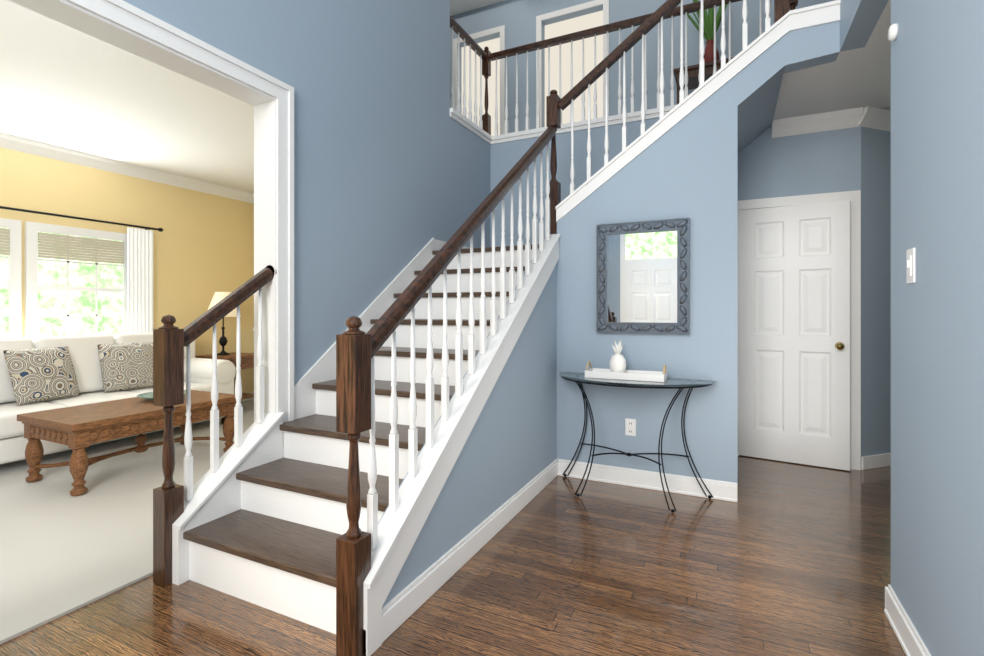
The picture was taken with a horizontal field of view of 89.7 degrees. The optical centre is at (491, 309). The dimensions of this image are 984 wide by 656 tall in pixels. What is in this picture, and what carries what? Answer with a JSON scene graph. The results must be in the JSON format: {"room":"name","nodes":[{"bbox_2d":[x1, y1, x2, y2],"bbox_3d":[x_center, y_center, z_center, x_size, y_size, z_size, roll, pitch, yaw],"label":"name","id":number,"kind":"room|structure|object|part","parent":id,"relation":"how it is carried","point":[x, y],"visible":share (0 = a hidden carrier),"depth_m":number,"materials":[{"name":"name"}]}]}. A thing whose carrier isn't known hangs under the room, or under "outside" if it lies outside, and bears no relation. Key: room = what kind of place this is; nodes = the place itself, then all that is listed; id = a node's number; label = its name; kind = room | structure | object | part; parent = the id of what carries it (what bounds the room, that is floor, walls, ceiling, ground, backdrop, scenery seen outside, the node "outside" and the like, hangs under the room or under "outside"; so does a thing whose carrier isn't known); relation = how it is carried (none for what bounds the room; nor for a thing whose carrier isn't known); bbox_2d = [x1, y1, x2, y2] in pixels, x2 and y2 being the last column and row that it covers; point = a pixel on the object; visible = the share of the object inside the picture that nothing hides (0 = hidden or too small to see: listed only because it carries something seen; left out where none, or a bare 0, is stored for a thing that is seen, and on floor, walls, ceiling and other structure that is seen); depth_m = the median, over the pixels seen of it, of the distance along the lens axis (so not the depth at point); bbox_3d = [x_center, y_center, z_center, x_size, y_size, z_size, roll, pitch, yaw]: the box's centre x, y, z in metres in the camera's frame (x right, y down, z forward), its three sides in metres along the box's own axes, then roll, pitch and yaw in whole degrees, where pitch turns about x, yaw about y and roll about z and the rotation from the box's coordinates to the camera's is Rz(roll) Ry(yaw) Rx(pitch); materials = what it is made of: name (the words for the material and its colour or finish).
{"room":"entrance hall","nodes":[
{"label":"entrance hall","id":0,"kind":"room"},
{"bbox_2d":[0,400,253,643],"bbox_3d":[-3.217,1.254,2.817,3.480,0.112,7.140,0,0,26],"label":"floor","id":1,"kind":"structure","parent":0,"point":[63,551],"depth_m":2.74,"materials":[{"name":"beige carpet"}]},
{"bbox_2d":[0,332,235,463],"bbox_3d":[-3.597,0.713,4.388,0.870,0.969,2.330,0,0,26],"label":"sofa","id":2,"kind":"object","parent":1,"relation":"on","point":[45,373],"visible":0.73,"depth_m":4.26,"materials":[{"name":"white fabric"}]},
{"bbox_2d":[17,390,241,495],"bbox_3d":[-2.710,0.962,3.821,0.720,0.473,1.210,0,0,26],"label":"coffee table","id":3,"kind":"object","parent":1,"relation":"on","point":[78,430],"visible":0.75,"depth_m":3.45,"materials":[{"name":"brown wood"}]},
{"bbox_2d":[137,390,185,399],"bbox_3d":[-2.675,0.702,4.032,0.360,0.044,0.360,0,0,26],"label":"glass dish","id":4,"kind":"object","parent":3,"relation":"on","point":[148,395],"visible":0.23,"depth_m":4.02,"materials":[{"name":"teal glass"}]},
{"bbox_2d":[195,352,253,398],"bbox_3d":[-3.100,0.864,5.869,0.520,0.668,0.520,0,0,26],"label":"end table","id":5,"kind":"object","parent":1,"relation":"on","point":[247,360],"visible":0.31,"depth_m":5.78,"materials":[{"name":"brown wood"}]},
{"bbox_2d":[208,292,240,354],"bbox_3d":[-3.176,0.159,5.850,0.380,0.740,0.380,0,0,26],"label":"lamp","id":6,"kind":"object","parent":5,"relation":"on","point":[216,299],"visible":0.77,"depth_m":5.79,"materials":[{"name":"grey metal"}]},
{"bbox_3d":[-3.176,-0.067,5.850,0.380,0.290,0.380,0,0,26],"label":"lamp shade","id":7,"kind":"part","parent":6,"relation":"part of","materials":[{"name":"beige fabric"}]},
{"bbox_2d":[0,147,253,392],"bbox_3d":[-4.730,-0.160,3.546,0.120,2.740,7.140,0,0,26],"label":"wall","id":8,"kind":"structure","parent":0,"point":[203,248],"depth_m":5.57,"materials":[{"name":"yellow paint"}]},
{"bbox_2d":[0,218,21,337],"bbox_3d":[-4.400,-0.225,4.036,0.050,1.150,0.910,0,0,26],"label":"window","id":9,"kind":"structure","parent":8,"relation":"in","point":[10,278],"depth_m":4.36,"materials":[{"name":"beige glass"}]},
{"bbox_3d":[-4.418,-0.205,4.045,0.006,1.030,0.710,0,0,26],"label":"glass","id":10,"kind":"part","parent":9,"relation":"part of","materials":[{"name":"clear glass"}]},
{"bbox_2d":[25,221,126,338],"bbox_3d":[-4.007,-0.225,4.851,0.050,1.150,0.912,0,0,26],"label":"window","id":11,"kind":"structure","parent":8,"relation":"in","point":[75,280],"depth_m":4.79,"materials":[{"name":"beige"}]},
{"bbox_2d":[0,206,162,332],"bbox_3d":[-4.194,0.129,4.369,0.132,2.062,2.448,0,0,26],"label":"curtain","id":12,"kind":"object","parent":8,"relation":"hanging from","point":[139,280],"visible":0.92,"depth_m":5.25,"materials":[{"name":"white fabric"}]},
{"bbox_3d":[-4.194,-0.880,4.369,0.132,0.044,2.448,0,0,26],"label":"rod","id":13,"kind":"part","parent":12,"relation":"part of","materials":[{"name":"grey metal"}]},
{"bbox_3d":[-3.735,0.149,5.265,0.044,2.022,0.260,0,0,26],"label":"panel","id":14,"kind":"part","parent":12,"relation":"part of","materials":[{"name":"white fabric"}]},
{"bbox_2d":[123,0,489,384],"bbox_3d":[-1.556,-1.490,2.082,0.150,5.400,7.020,0,0,26],"label":"wall","id":15,"kind":"structure","parent":0,"point":[391,168],"depth_m":3.27,"materials":[{"name":"blue paint"}]},
{"bbox_2d":[9,0,293,421],"bbox_3d":[-2.137,-0.018,0.866,0.200,2.455,4.325,0,0,26],"label":"door frame","id":16,"kind":"structure","parent":15,"relation":"attached to","point":[126,26],"depth_m":2.69,"materials":[{"name":"white wood"}]},
{"bbox_2d":[450,108,491,143],"bbox_3d":[-0.271,-1.742,4.749,0.210,0.075,0.780,0,0,26],"label":"trim","id":17,"kind":"structure","parent":15,"relation":"attached to","point":[463,120],"depth_m":4.67,"materials":[{"name":"white wood"}]},
{"bbox_2d":[0,0,890,193],"bbox_3d":[-0.614,-1.625,2.505,8.440,0.230,8.840,0,0,26],"label":"ceiling","id":18,"kind":"structure","parent":0,"point":[65,86],"depth_m":3.58,"materials":[{"name":"white paint"}]},
{"bbox_2d":[0,455,905,655],"bbox_3d":[0.953,1.260,1.750,4.960,0.100,8.840,0,0,26],"label":"floor","id":19,"kind":"structure","parent":0,"point":[781,558],"depth_m":2.11,"materials":[{"name":"brown wood"}]},
{"bbox_2d":[153,0,840,655],"bbox_3d":[0.507,-0.775,3.088,2.916,3.970,3.369,0,0,26],"label":"staircase","id":20,"kind":"structure","parent":19,"relation":"on","point":[275,512],"depth_m":2.41,"materials":[{"name":"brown wood"}]},
{"bbox_2d":[559,371,715,512],"bbox_3d":[0.882,0.828,3.213,1.030,0.760,0.402,0,0,26],"label":"console table","id":21,"kind":"object","parent":19,"relation":"on","point":[680,384],"visible":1,"depth_m":3.19,"materials":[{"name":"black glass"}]},
{"bbox_2d":[585,361,666,381],"bbox_3d":[0.876,0.396,3.247,0.500,0.101,0.170,0,0,26],"label":"tray","id":22,"kind":"object","parent":21,"relation":"on","point":[641,375],"visible":1,"depth_m":3.19,"materials":[{"name":"white wood"}]},
{"bbox_2d":[609,339,625,371],"bbox_3d":[0.831,0.313,3.268,0.110,0.245,0.110,0,0,26],"label":"pineapple figurine","id":23,"kind":"object","parent":22,"relation":"on","point":[617,362],"visible":0.79,"depth_m":3.24,"materials":[{"name":"white ceramic"}]},
{"bbox_2d":[378,238,556,606],"bbox_3d":[-0.025,0.333,2.704,0.088,1.754,2.130,0,0,26],"label":"wall","id":24,"kind":"structure","parent":0,"point":[508,450],"depth_m":2.81,"materials":[{"name":"blue paint"}]},
{"bbox_2d":[450,0,504,15],"bbox_3d":[-0.290,-4.240,2.349,7.720,0.100,8.840,0,0,26],"label":"ceiling","id":25,"kind":"structure","parent":0,"point":[457,7],"depth_m":6.79,"materials":[{"name":"white paint"}]},
{"bbox_2d":[462,10,602,135],"bbox_3d":[0.619,-3.265,7.250,2.900,3.050,0.020,0,0,26],"label":"doors","id":26,"kind":"structure","parent":0,"point":[577,24],"depth_m":7.05,"materials":[{"name":"white wood"}]},
{"bbox_2d":[450,0,834,132],"bbox_3d":[1.526,-2.965,6.114,7.720,2.450,0.120,0,0,26],"label":"wall","id":27,"kind":"structure","parent":0,"point":[517,18],"depth_m":6.01,"materials":[{"name":"paint"}]},
{"bbox_2d":[453,0,608,134],"bbox_3d":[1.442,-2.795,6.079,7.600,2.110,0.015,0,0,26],"label":"door frame","id":28,"kind":"structure","parent":27,"relation":"attached to","point":[540,18],"depth_m":6.47,"materials":[{"name":"white wood"}]},
{"bbox_2d":[490,117,860,246],"bbox_3d":[1.415,-0.265,4.480,3.120,2.950,0.120,0,0,26],"label":"wall","id":29,"kind":"structure","parent":0,"point":[769,166],"depth_m":4.07,"materials":[{"name":"blue paint"}]},
{"bbox_2d":[490,105,675,144],"bbox_3d":[1.213,-1.742,4.577,3.031,0.075,0.180,0,0,26],"label":"trim","id":30,"kind":"structure","parent":29,"relation":"attached to","point":[650,113],"depth_m":4.66,"materials":[{"name":"white wood"}]},
{"bbox_2d":[739,200,849,470],"bbox_3d":[2.359,0.190,3.892,0.748,2.025,0.193,0,0,26],"label":"door","id":31,"kind":"structure","parent":29,"relation":"in","point":[794,333],"depth_m":3.89,"materials":[{"name":"white wood"}]},
{"bbox_3d":[2.607,0.272,3.706,0.064,0.058,0.072,0,0,26],"label":"knob","id":32,"kind":"part","parent":31,"relation":"part of","materials":[{"name":"gold metal"}]},
{"bbox_2d":[738,190,860,469],"bbox_3d":[2.411,0.152,3.991,0.890,2.115,0.136,0,0,26],"label":"door frame","id":33,"kind":"structure","parent":29,"relation":"attached to","point":[854,197],"depth_m":3.76,"materials":[{"name":"white wood"}]},
{"bbox_2d":[557,21,839,486],"bbox_3d":[1.485,-0.285,3.747,1.727,2.990,1.140,0,0,26],"label":"wall","id":34,"kind":"structure","parent":0,"point":[686,166],"depth_m":3.30,"materials":[{"name":"blue paint"}]},
{"bbox_2d":[625,418,635,435],"bbox_3d":[0.954,0.807,3.409,0.070,0.115,0.008,0,0,26],"label":"electrical outlet plate","id":35,"kind":"object","parent":34,"relation":"attached to","point":[630,427],"visible":1,"depth_m":3.41,"materials":[{"name":"white plastic"}]},
{"bbox_3d":[1.017,-0.220,3.366,0.464,0.614,0.008,0,0,26],"label":"glass","id":36,"kind":"part","parent":34,"relation":"part of","materials":[{"name":"white"}]},
{"bbox_3d":[1.014,-0.220,3.361,0.610,0.760,0.036,0,0,26],"label":"mirror","id":37,"kind":"part","parent":34,"relation":"part of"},
{"bbox_2d":[673,57,733,104],"bbox_3d":[2.299,-2.135,5.208,0.700,0.789,0.360,0,0,26],"label":"table","id":38,"kind":"object","parent":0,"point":[693,73],"visible":0.23,"depth_m":5.15,"materials":[{"name":"brown wood"}]},
{"bbox_2d":[687,0,727,62],"bbox_3d":[2.283,-2.956,5.261,0.472,0.850,0.547,0,0,26],"label":"potted plant","id":39,"kind":"object","parent":38,"relation":"on","point":[708,33],"visible":0.6,"depth_m":5.16,"materials":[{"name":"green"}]},
{"bbox_3d":[2.299,-2.676,5.208,0.180,0.290,0.176,0,0,26],"label":"pot","id":40,"kind":"part","parent":39,"relation":"part of","materials":[{"name":"red ceramic"}]},
{"bbox_2d":[738,74,782,152],"bbox_3d":[1.933,-1.515,3.620,0.260,0.450,0.980,0,0,26],"label":"soffit","id":41,"kind":"structure","parent":0,"point":[755,117],"depth_m":3.53,"materials":[{"name":"blue paint"}]},
{"bbox_2d":[861,127,890,456],"bbox_3d":[2.963,-0.150,3.871,0.400,2.720,0.120,0,0,-19],"label":"wall","id":42,"kind":"structure","parent":0,"point":[875,291],"depth_m":3.80,"materials":[{"name":"blue paint"}]},
{"bbox_2d":[840,0,983,655],"bbox_3d":[0.827,-1.490,0.256,0.120,5.400,5.800,0,0,26],"label":"wall","id":43,"kind":"structure","parent":0,"point":[937,324],"depth_m":1.52,"materials":[{"name":"blue paint"}]},
{"bbox_2d":[888,23,897,40],"bbox_3d":[1.544,-1.070,1.909,0.022,0.060,0.060,0,0,26],"label":"smoke detector","id":44,"kind":"object","parent":43,"relation":"attached to","point":[892,32],"visible":1,"depth_m":1.89,"materials":[{"name":"white plastic"}]},
{"bbox_2d":[906,248,914,283],"bbox_3d":[1.469,-0.155,1.742,0.014,0.120,0.075,0,0,26],"label":"switch plate","id":45,"kind":"object","parent":43,"relation":"attached to","point":[910,265],"visible":1,"depth_m":1.73,"materials":[{"name":"white plastic"}]},
{"bbox_3d":[1.047,-1.490,1.771,4.810,5.400,8.720,0,0,26],"label":"wall","id":46,"kind":"structure","parent":0,"visible":0},
{"bbox_2d":[0,132,251,202],"bbox_3d":[-4.640,-1.475,3.503,0.080,0.110,6.900,0,0,26],"label":"crown molding","id":47,"kind":"structure","parent":46,"relation":"attached to","point":[7,141],"depth_m":5.07,"materials":[{"name":"white wood"}]},
{"bbox_2d":[241,392,253,401],"bbox_3d":[-4.669,1.149,3.516,0.016,0.098,6.900,0,0,26],"label":"baseboard","id":48,"kind":"structure","parent":46,"relation":"attached to","point":[248,399],"depth_m":6.52,"materials":[{"name":"white wood"}]},
{"bbox_2d":[434,239,468,250],"bbox_3d":[-0.255,-0.540,4.591,0.015,0.100,1.070,0,0,26],"label":"baseboard","id":49,"kind":"structure","parent":46,"relation":"attached to","point":[438,244],"depth_m":4.18,"materials":[{"name":"white wood"}]},
{"bbox_2d":[364,459,560,655],"bbox_3d":[0.014,1.151,2.685,0.034,0.118,2.130,0,0,26],"label":"baseboard","id":50,"kind":"structure","parent":46,"relation":"attached to","point":[403,605],"depth_m":2.28,"materials":[{"name":"white wood"}]},
{"bbox_2d":[561,459,737,501],"bbox_3d":[1.024,1.151,3.368,1.160,0.118,0.022,0,0,26],"label":"baseboard","id":51,"kind":"structure","parent":46,"relation":"attached to","point":[686,485],"depth_m":3.34,"materials":[{"name":"white wood"}]},
{"bbox_2d":[861,453,890,469],"bbox_3d":[2.986,1.160,3.807,0.291,0.100,0.291,0,0,26],"label":"baseboard","id":52,"kind":"structure","parent":46,"relation":"attached to","point":[879,460],"depth_m":3.78,"materials":[{"name":"white wood"}]},
{"bbox_2d":[884,584,931,655],"bbox_3d":[0.545,1.151,-0.168,0.022,0.118,4.791,0,0,26],"label":"baseboard","id":53,"kind":"structure","parent":46,"relation":"attached to","point":[908,636],"depth_m":1.78,"materials":[{"name":"white wood"}]}
]}

